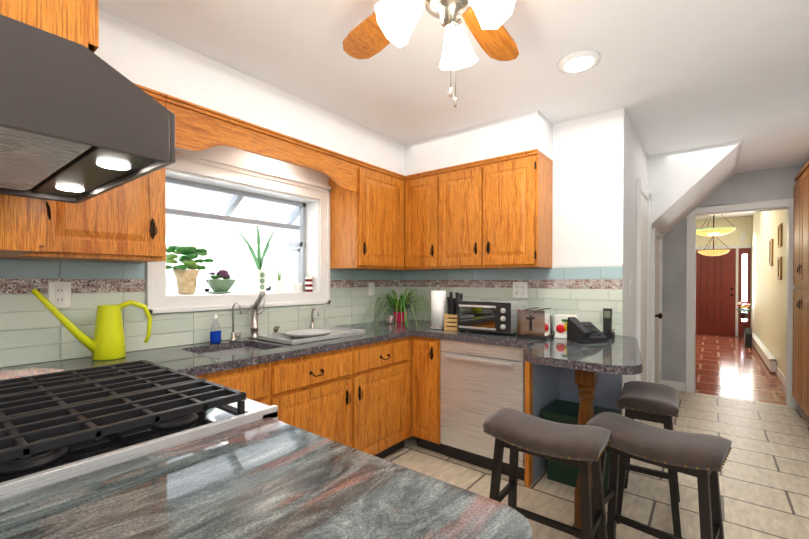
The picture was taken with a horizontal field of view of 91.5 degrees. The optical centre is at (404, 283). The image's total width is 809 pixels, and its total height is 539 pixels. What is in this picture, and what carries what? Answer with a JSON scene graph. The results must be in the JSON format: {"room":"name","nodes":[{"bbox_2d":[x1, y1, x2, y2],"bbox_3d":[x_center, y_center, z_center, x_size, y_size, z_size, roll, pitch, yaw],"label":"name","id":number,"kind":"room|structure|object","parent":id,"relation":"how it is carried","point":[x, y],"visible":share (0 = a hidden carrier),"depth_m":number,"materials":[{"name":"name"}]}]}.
{"room":"kitchen","nodes":[
{"label":"kitchen","id":0,"kind":"room"},
{"bbox_2d":[0,146,387,313],"bbox_3d":[-1.053,0.039,2.713,0.150,2.460,3.360,0,1,38],"label":"wall","id":1,"kind":"structure","parent":0,"point":[246,158],"depth_m":2.68,"materials":[{"name":"white paint"}]},
{"bbox_2d":[5,83,166,262],"bbox_3d":[-1.436,-0.511,1.803,0.360,0.805,0.520,0,1,38],"label":"upper cabinet","id":2,"kind":"object","parent":1,"relation":"attached to","point":[126,222],"visible":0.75,"depth_m":1.75,"materials":[{"name":"brown wood"}]},
{"bbox_2d":[0,259,398,367],"bbox_3d":[-0.992,0.121,2.660,0.010,0.471,3.045,0,1,38],"label":"backsplash","id":3,"kind":"structure","parent":1,"relation":"attached to","point":[33,329],"depth_m":2.05,"materials":[{"name":"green tile"}]},
{"bbox_2d":[48,282,70,307],"bbox_3d":[-1.613,0.054,1.844,0.008,0.125,0.085,0,1,38],"label":"electrical outlet","id":4,"kind":"object","parent":3,"relation":"attached to","point":[59,294],"visible":0.98,"depth_m":1.84,"materials":[{"name":"white plastic"}]},
{"bbox_2d":[368,282,373,295],"bbox_3d":[-0.295,0.048,3.536,0.009,0.119,0.074,0,1,38],"label":"electrical outlet","id":5,"kind":"object","parent":3,"relation":"attached to","point":[370,288],"visible":1,"depth_m":3.52,"materials":[{"name":"white plastic"}]},
{"bbox_2d":[146,148,330,313],"bbox_3d":[-1.270,-0.306,2.847,0.750,0.932,1.292,0,1,38],"label":"garden window","id":6,"kind":"structure","parent":1,"relation":"in","point":[308,199],"depth_m":2.82,"materials":[{"name":"white"}]},
{"bbox_2d":[166,218,312,293],"bbox_3d":[-1.212,-0.218,2.842,1.070,0.570,0.326,0,1,-43],"label":"plants","id":7,"kind":"object","parent":6,"relation":"in","point":[186,275],"visible":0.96,"depth_m":2.69,"materials":[{"name":"green plant"}]},
{"bbox_2d":[329,160,416,270],"bbox_3d":[-0.191,-0.523,3.403,0.360,0.805,0.905,0,1,38],"label":"upper cabinet","id":8,"kind":"object","parent":1,"relation":"attached to","point":[367,225],"visible":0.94,"depth_m":3.10,"materials":[{"name":"brown wood"}]},
{"bbox_2d":[94,9,405,175],"bbox_3d":[-0.861,-1.055,2.556,0.335,0.270,3.060,0,1,38],"label":"soffit","id":9,"kind":"structure","parent":0,"point":[133,53],"depth_m":2.16,"materials":[{"name":"white paint"}]},
{"bbox_2d":[165,95,358,191],"bbox_3d":[-0.760,-0.801,2.438,0.044,0.235,1.313,0,1,38],"label":"valance","id":10,"kind":"object","parent":9,"relation":"attached to","point":[199,128],"visible":0.81,"depth_m":2.27,"materials":[{"name":"brown wood"}]},
{"bbox_2d":[99,0,808,172],"bbox_3d":[0.769,-1.213,2.318,3.500,0.050,6.870,0,1,38],"label":"ceiling","id":11,"kind":"structure","parent":0,"point":[671,75],"depth_m":2.14,"materials":[{"name":"white paint"}]},
{"bbox_2d":[343,0,519,107],"bbox_3d":[0.153,-0.875,1.307,1.152,0.609,1.133,0,1,38],"label":"ceiling fan","id":12,"kind":"object","parent":11,"relation":"hanging from","point":[383,26],"visible":1,"depth_m":1.35,"materials":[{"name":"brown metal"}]},
{"bbox_2d":[558,50,600,73],"bbox_3d":[0.928,-1.175,2.100,0.210,0.020,0.210,0,1,38],"label":"recessed light","id":13,"kind":"object","parent":11,"relation":"in","point":[579,61],"visible":0.98,"depth_m":2.07,"materials":[{"name":"white glass"}]},
{"bbox_2d":[406,109,552,175],"bbox_3d":[0.561,-1.059,3.175,1.140,0.270,0.335,0,1,38],"label":"soffit","id":14,"kind":"structure","parent":0,"point":[530,130],"depth_m":2.95,"materials":[{"name":"white paint"}]},
{"bbox_2d":[399,114,598,286],"bbox_3d":[0.702,0.034,3.381,1.800,2.460,0.150,0,1,38],"label":"wall","id":15,"kind":"structure","parent":0,"point":[575,230],"depth_m":2.86,"materials":[{"name":"white paint"}]},
{"bbox_2d":[404,170,443,269],"bbox_3d":[0.234,-0.523,3.428,0.354,0.805,0.340,0,1,38],"label":"upper cabinet","id":16,"kind":"object","parent":15,"relation":"attached to","point":[420,188],"depth_m":3.29,"materials":[{"name":"brown wood"}]},
{"bbox_2d":[436,149,552,269],"bbox_3d":[0.691,-0.520,3.073,0.804,0.805,0.340,0,1,38],"label":"upper cabinet","id":17,"kind":"object","parent":15,"relation":"attached to","point":[494,213],"depth_m":2.90,"materials":[{"name":"brown wood"}]},
{"bbox_2d":[399,264,622,335],"bbox_3d":[0.716,0.107,3.267,1.937,0.490,0.010,0,1,38],"label":"backsplash","id":18,"kind":"structure","parent":15,"relation":"attached to","point":[587,293],"depth_m":3.00,"materials":[{"name":"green tile"}]},
{"bbox_2d":[513,282,527,297],"bbox_3d":[0.909,0.051,3.103,0.120,0.125,0.008,0,1,38],"label":"electrical outlet","id":19,"kind":"object","parent":18,"relation":"attached to","point":[520,289],"visible":1,"depth_m":3.10,"materials":[{"name":"white plastic"}]},
{"bbox_2d":[383,334,808,538],"bbox_3d":[2.799,1.278,4.863,3.600,0.050,13.350,0,1,38],"label":"floor","id":20,"kind":"structure","parent":0,"point":[763,474],"depth_m":2.67,"materials":[{"name":"tile"}]},
{"bbox_2d":[0,360,277,499],"bbox_3d":[-0.856,0.788,1.099,0.780,0.987,0.710,0,1,38],"label":"range","id":21,"kind":"object","parent":20,"relation":"on","point":[57,427],"visible":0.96,"depth_m":0.95,"materials":[{"name":"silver metal"}]},
{"bbox_2d":[195,336,532,486],"bbox_3d":[-0.179,0.834,2.469,1.534,0.874,2.379,0,1,38],"label":"base cabinet","id":22,"kind":"object","parent":20,"relation":"on","point":[381,399],"visible":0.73,"depth_m":2.53,"materials":[{"name":"brown wood"}]},
{"bbox_2d":[0,319,430,375],"bbox_3d":[-0.714,0.377,2.452,0.706,0.040,3.056,0,1,38],"label":"countertop","id":23,"kind":"structure","parent":22,"relation":"on","point":[186,359],"depth_m":2.08,"materials":[{"name":"stone"}]},
{"bbox_2d":[0,367,63,379],"bbox_3d":[-1.501,0.343,1.480,0.160,0.040,0.300,0,0,13],"label":"oven mitt","id":24,"kind":"object","parent":23,"relation":"on","point":[14,373],"visible":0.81,"depth_m":1.51,"materials":[{"name":"fabric"}]},
{"bbox_2d":[31,288,151,360],"bbox_3d":[-1.454,0.190,1.866,0.132,0.341,0.464,0,1,38],"label":"watering can","id":25,"kind":"object","parent":23,"relation":"on","point":[107,342],"visible":1,"depth_m":1.85,"materials":[{"name":"yellow plastic"}]},
{"bbox_2d":[210,314,220,343],"bbox_3d":[-1.135,0.269,2.366,0.042,0.175,0.066,0,1,38],"label":"dish soap","id":26,"kind":"object","parent":23,"relation":"on","point":[215,336],"visible":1,"depth_m":2.35,"materials":[{"name":"blue plastic"}]},
{"bbox_2d":[229,303,240,340],"bbox_3d":[-1.030,0.237,2.444,0.114,0.239,0.071,0,1,38],"label":"filter faucet","id":27,"kind":"object","parent":23,"relation":"on","point":[234,335],"visible":1,"depth_m":2.45,"materials":[{"name":"silver metal"}]},
{"bbox_2d":[249,291,265,338],"bbox_3d":[-0.935,0.202,2.559,0.143,0.307,0.101,0,1,38],"label":"faucet","id":28,"kind":"object","parent":23,"relation":"on","point":[255,312],"visible":0.96,"depth_m":2.55,"materials":[{"name":"silver metal"}]},
{"bbox_2d":[198,341,318,356],"bbox_3d":[-0.824,0.497,2.368,0.418,0.196,0.848,0,1,38],"label":"sink","id":29,"kind":"object","parent":23,"relation":"in","point":[228,352],"depth_m":2.42,"materials":[{"name":"silver metal"}]},
{"bbox_2d":[273,326,279,333],"bbox_3d":[-0.872,0.321,2.688,0.064,0.066,0.038,0,1,38],"label":"soap dispenser","id":30,"kind":"object","parent":23,"relation":"on","point":[275,328],"visible":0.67,"depth_m":2.68,"materials":[{"name":"silver metal"}]},
{"bbox_2d":[258,327,365,344],"bbox_3d":[-0.602,0.337,2.643,0.353,0.036,0.623,0,1,38],"label":"drying rack","id":31,"kind":"object","parent":23,"relation":"on","point":[294,337],"visible":1,"depth_m":2.58,"materials":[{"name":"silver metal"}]},
{"bbox_2d":[310,308,318,328],"bbox_3d":[-0.662,0.267,2.934,0.100,0.171,0.058,0,1,38],"label":"water faucet","id":32,"kind":"object","parent":23,"relation":"on","point":[312,322],"visible":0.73,"depth_m":2.93,"materials":[{"name":"silver metal"}]},
{"bbox_2d":[386,315,394,323],"bbox_3d":[-0.124,0.316,3.462,0.070,0.065,0.072,0,1,38],"label":"votive","id":33,"kind":"object","parent":23,"relation":"on","point":[391,319],"visible":0.96,"depth_m":3.43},
{"bbox_2d":[359,288,430,327],"bbox_3d":[-0.050,0.194,3.370,0.573,0.311,0.735,0,1,38],"label":"spider plant","id":34,"kind":"object","parent":23,"relation":"on","point":[399,307],"visible":0.9,"depth_m":3.47,"materials":[{"name":"green plant"}]},
{"bbox_2d":[420,325,638,346],"bbox_3d":[0.869,0.375,2.740,1.497,0.040,0.656,0,1,38],"label":"countertop","id":35,"kind":"structure","parent":22,"relation":"on","point":[468,336],"depth_m":2.64,"materials":[{"name":"stone"}]},
{"bbox_2d":[429,284,445,329],"bbox_3d":[0.266,0.178,3.082,0.150,0.346,0.150,0,1,38],"label":"paper towel","id":36,"kind":"object","parent":35,"relation":"on","point":[438,304],"visible":0.88,"depth_m":3.03,"materials":[{"name":"white paper"}]},
{"bbox_2d":[444,292,462,330],"bbox_3d":[0.386,0.210,3.001,0.124,0.289,0.124,0,1,38],"label":"knife block","id":37,"kind":"object","parent":35,"relation":"on","point":[451,319],"visible":0.77,"depth_m":2.98,"materials":[{"name":"brown wood"}]},
{"bbox_2d":[457,299,527,335],"bbox_3d":[0.640,0.240,2.888,0.410,0.225,0.367,0,1,38],"label":"toaster oven","id":38,"kind":"object","parent":35,"relation":"on","point":[489,316],"visible":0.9,"depth_m":2.76,"materials":[{"name":"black metal"}]},
{"bbox_2d":[516,307,557,339],"bbox_3d":[0.889,0.261,2.638,0.188,0.187,0.304,0,1,38],"label":"toaster","id":39,"kind":"object","parent":35,"relation":"on","point":[535,322],"visible":0.98,"depth_m":2.55,"materials":[{"name":"silver metal"}]},
{"bbox_2d":[554,314,577,338],"bbox_3d":[1.059,0.280,2.579,0.130,0.150,0.080,0,1,38],"label":"napkin holder","id":40,"kind":"object","parent":35,"relation":"on","point":[561,322],"visible":0.67,"depth_m":2.57,"materials":[{"name":"white ceramic"}]},
{"bbox_2d":[567,308,614,343],"bbox_3d":[1.184,0.261,2.505,0.219,0.190,0.424,0,1,38],"label":"phone","id":41,"kind":"object","parent":35,"relation":"on","point":[578,331],"visible":1,"depth_m":2.43,"materials":[{"name":"black plastic"}]},
{"bbox_2d":[504,339,642,374],"bbox_3d":[0.883,0.380,2.047,0.628,0.040,0.422,0,1,38],"label":"countertop","id":42,"kind":"structure","parent":22,"relation":"on","point":[618,355],"depth_m":1.97,"materials":[{"name":"stone"}]},
{"bbox_2d":[440,339,524,480],"bbox_3d":[0.676,0.832,2.881,0.620,0.873,0.640,0,1,38],"label":"dishwasher","id":43,"kind":"object","parent":20,"relation":"on","point":[480,383],"visible":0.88,"depth_m":2.67,"materials":[{"name":"silver metal"}]},
{"bbox_2d":[483,408,610,538],"bbox_3d":[0.615,0.939,1.713,0.470,0.676,0.302,0,1,38],"label":"stool","id":44,"kind":"object","parent":20,"relation":"on","point":[582,448],"visible":0.98,"depth_m":1.66,"materials":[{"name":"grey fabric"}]},
{"bbox_2d":[533,363,621,482],"bbox_3d":[1.136,0.834,2.598,0.443,0.873,0.558,0,1,38],"label":"wall","id":45,"kind":"structure","parent":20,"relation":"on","point":[551,384],"depth_m":2.73,"materials":[{"name":"paint"}]},
{"bbox_2d":[541,399,621,492],"bbox_3d":[1.142,1.046,2.546,0.420,0.450,0.320,0,1,38],"label":"bin","id":46,"kind":"object","parent":20,"relation":"on","point":[561,411],"visible":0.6,"depth_m":2.51,"materials":[{"name":"green plastic"}]},
{"bbox_2d":[574,369,597,538],"bbox_3d":[0.916,0.838,1.985,0.094,0.873,0.094,0,1,38],"label":"bar leg","id":47,"kind":"object","parent":20,"relation":"on","point":[586,382],"visible":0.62,"depth_m":1.96,"materials":[{"name":"brown wood"}]},
{"bbox_2d":[617,381,681,538],"bbox_3d":[1.366,0.935,2.206,0.302,0.676,0.470,0,1,34],"label":"stool","id":48,"kind":"object","parent":20,"relation":"on","point":[649,401],"visible":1,"depth_m":2.06,"materials":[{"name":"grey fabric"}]},
{"bbox_2d":[586,412,731,538],"bbox_3d":[1.044,0.939,1.645,0.302,0.676,0.470,0,1,-44],"label":"stool","id":49,"kind":"object","parent":20,"relation":"on","point":[702,458],"visible":0.9,"depth_m":1.57,"materials":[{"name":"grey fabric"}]},
{"bbox_2d":[737,301,751,339],"bbox_3d":[7.248,0.803,8.411,0.300,0.855,0.300,0,1,38],"label":"stand","id":50,"kind":"object","parent":20,"relation":"on","point":[743,316],"visible":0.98,"depth_m":8.38,"materials":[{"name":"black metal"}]},
{"bbox_2d":[744,328,751,347],"bbox_3d":[6.734,1.052,7.723,0.104,0.360,0.300,0,1,38],"label":"sign","id":51,"kind":"object","parent":20,"relation":"on","point":[747,337],"visible":1,"depth_m":7.62,"materials":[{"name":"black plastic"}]},
{"bbox_2d":[792,161,808,417],"bbox_3d":[3.586,0.099,3.456,0.138,2.330,1.350,0,1,38],"label":"pantry","id":52,"kind":"object","parent":20,"relation":"on","point":[800,370],"visible":1,"depth_m":3.64,"materials":[{"name":"brown wood"}]},
{"bbox_3d":[-0.281,0.848,0.603,0.732,0.873,0.663,0,1,38],"label":"base cabinet","id":53,"kind":"object","parent":20,"relation":"on","visible":0},
{"bbox_2d":[0,417,531,538],"bbox_3d":[-0.276,0.391,0.592,0.754,0.040,0.658,0,1,38],"label":"countertop","id":54,"kind":"structure","parent":53,"relation":"on","point":[268,478],"depth_m":0.68,"materials":[{"name":"stone"}]},
{"bbox_2d":[599,108,647,419],"bbox_3d":[2.261,0.031,3.796,0.150,2.460,2.720,0,1,38],"label":"wall","id":55,"kind":"structure","parent":0,"point":[623,161],"depth_m":2.75,"materials":[{"name":"white paint"}]},
{"bbox_2d":[629,279,631,294],"bbox_3d":[1.673,0.028,2.910,0.009,0.119,0.074,0,1,38],"label":"light switch","id":56,"kind":"object","parent":55,"relation":"attached to","point":[630,287],"visible":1,"depth_m":2.89,"materials":[{"name":"white plastic"}]},
{"bbox_2d":[636,178,651,422],"bbox_3d":[2.081,0.213,3.418,0.030,2.102,0.703,0,1,38],"label":"door frame","id":57,"kind":"structure","parent":55,"relation":"attached to","point":[643,272],"depth_m":3.44,"materials":[{"name":"white wood"}]},
{"bbox_2d":[651,228,661,383],"bbox_3d":[2.728,0.342,4.207,0.084,1.832,0.763,0,1,38],"label":"door frame","id":58,"kind":"structure","parent":55,"relation":"attached to","point":[656,306],"depth_m":4.23,"materials":[{"name":"white wood"}]},
{"bbox_2d":[648,140,742,237],"bbox_3d":[2.950,-0.865,4.000,0.680,0.670,1.300,0,1,38],"label":"wall","id":59,"kind":"structure","parent":0,"point":[683,184],"depth_m":3.61,"materials":[{"name":"white paint"}]},
{"bbox_2d":[696,217,751,327],"bbox_3d":[7.293,-0.156,9.528,1.650,2.750,0.150,0,1,38],"label":"wall","id":60,"kind":"structure","parent":0,"point":[743,225],"depth_m":9.18,"materials":[{"name":"beige paint"}]},
{"bbox_2d":[696,244,750,336],"bbox_3d":[7.355,0.160,9.310,1.262,2.122,0.122,0,1,38],"label":"door","id":61,"kind":"structure","parent":60,"relation":"in","point":[723,286],"depth_m":9.24,"materials":[{"name":"red wood"}]},
{"bbox_2d":[739,234,745,241],"bbox_3d":[7.759,-1.048,9.037,0.120,0.180,0.038,0,1,38],"label":"door chime","id":62,"kind":"object","parent":60,"relation":"attached to","point":[742,237],"visible":1,"depth_m":9.03,"materials":[{"name":"white plastic"}]},
{"bbox_2d":[696,212,753,219],"bbox_3d":[5.481,-1.538,7.108,2.150,0.050,6.480,0,1,38],"label":"ceiling","id":63,"kind":"structure","parent":0,"point":[748,214],"depth_m":8.98,"materials":[{"name":"white paint"}]},
{"bbox_2d":[696,215,735,255],"bbox_3d":[4.797,-0.965,6.111,0.540,1.079,0.540,0,1,38],"label":"pendant light","id":64,"kind":"object","parent":63,"relation":"hanging from","point":[716,231],"visible":0.88,"depth_m":5.99,"materials":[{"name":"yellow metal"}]},
{"bbox_2d":[662,165,804,406],"bbox_3d":[3.671,0.027,4.346,1.400,2.460,0.120,0,1,38],"label":"wall","id":65,"kind":"structure","parent":0,"point":[765,185],"depth_m":4.60,"materials":[{"name":"paint"}]},
{"bbox_2d":[662,380,800,407],"bbox_3d":[2.776,1.215,3.328,1.250,0.100,2.600,0,1,38],"label":"baseboard","id":66,"kind":"structure","parent":65,"relation":"attached to","point":[679,386],"depth_m":4.63,"materials":[{"name":"white wood"}]},
{"bbox_2d":[686,198,798,406],"bbox_3d":[3.683,0.195,4.338,0.940,2.133,0.156,0,1,38],"label":"trim","id":67,"kind":"structure","parent":65,"relation":"attached to","point":[771,205],"depth_m":4.35,"materials":[{"name":"white wood"}]},
{"bbox_2d":[752,209,786,376],"bbox_3d":[6.105,-0.134,6.537,0.150,2.750,6.330,0,1,38],"label":"wall","id":68,"kind":"structure","parent":0,"point":[767,302],"depth_m":6.19,"materials":[{"name":"beige paint"}]},
{"bbox_2d":[752,333,776,372],"bbox_3d":[6.169,1.127,6.832,0.080,0.183,3.500,0,1,38],"label":"baseboard heater","id":69,"kind":"object","parent":68,"relation":"attached to","point":[767,357],"visible":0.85,"depth_m":6.10,"materials":[{"name":"white metal"}]},
{"bbox_2d":[769,239,772,265],"bbox_3d":[5.554,-0.465,5.968,0.020,0.406,0.306,0,1,38],"label":"picture frame","id":70,"kind":"object","parent":68,"relation":"attached to","point":[771,252],"visible":1,"depth_m":5.86,"materials":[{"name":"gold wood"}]},
{"bbox_2d":[777,257,781,279],"bbox_3d":[4.965,-0.199,5.213,0.020,0.306,0.266,0,1,38],"label":"picture frame","id":71,"kind":"object","parent":68,"relation":"attached to","point":[779,268],"visible":1,"depth_m":5.24,"materials":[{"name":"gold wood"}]},
{"bbox_2d":[778,223,781,247],"bbox_3d":[4.965,-0.629,5.210,0.020,0.306,0.266,0,1,38],"label":"picture frame","id":72,"kind":"object","parent":68,"relation":"attached to","point":[779,235],"visible":1,"depth_m":5.17,"materials":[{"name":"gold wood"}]},
{"bbox_2d":[776,366,785,386],"bbox_3d":[5.995,1.191,6.537,0.012,0.100,6.180,0,1,38],"label":"baseboard","id":73,"kind":"structure","parent":68,"relation":"attached to","point":[781,376],"depth_m":5.00,"materials":[{"name":"white wood"}]},
{"bbox_3d":[-1.006,0.059,0.047,3.200,2.460,1.090,0,1,38],"label":"wall","id":74,"kind":"structure","parent":0,"visible":0},
{"bbox_2d":[0,194,50,258],"bbox_3d":[-1.424,-0.507,1.277,0.351,0.805,0.340,0,1,38],"label":"upper cabinet","id":75,"kind":"object","parent":74,"relation":"attached to","point":[22,225],"depth_m":1.26,"materials":[{"name":"brown wood"}]},
{"bbox_2d":[0,14,174,203],"bbox_3d":[-0.954,-0.368,0.965,0.775,0.191,0.423,0,1,38],"label":"range hood","id":76,"kind":"object","parent":75,"relation":"attached to","point":[79,123],"visible":1,"depth_m":0.80,"materials":[{"name":"grey metal"}]},
{"bbox_2d":[0,0,98,52],"bbox_3d":[-1.002,-0.687,0.915,0.757,0.440,0.290,0,1,38],"label":"upper cabinet","id":77,"kind":"object","parent":74,"relation":"attached to","point":[77,21],"depth_m":0.75,"materials":[{"name":"brown wood"}]},
{"label":"outside","id":78,"kind":"structure","parent":0,"visible":0},
{"bbox_2d":[166,183,299,290],"bbox_3d":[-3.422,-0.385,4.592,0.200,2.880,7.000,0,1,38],"label":"window glass","id":79,"kind":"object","parent":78,"point":[277,214],"depth_m":5.66,"materials":[{"name":"white"}]}
]}

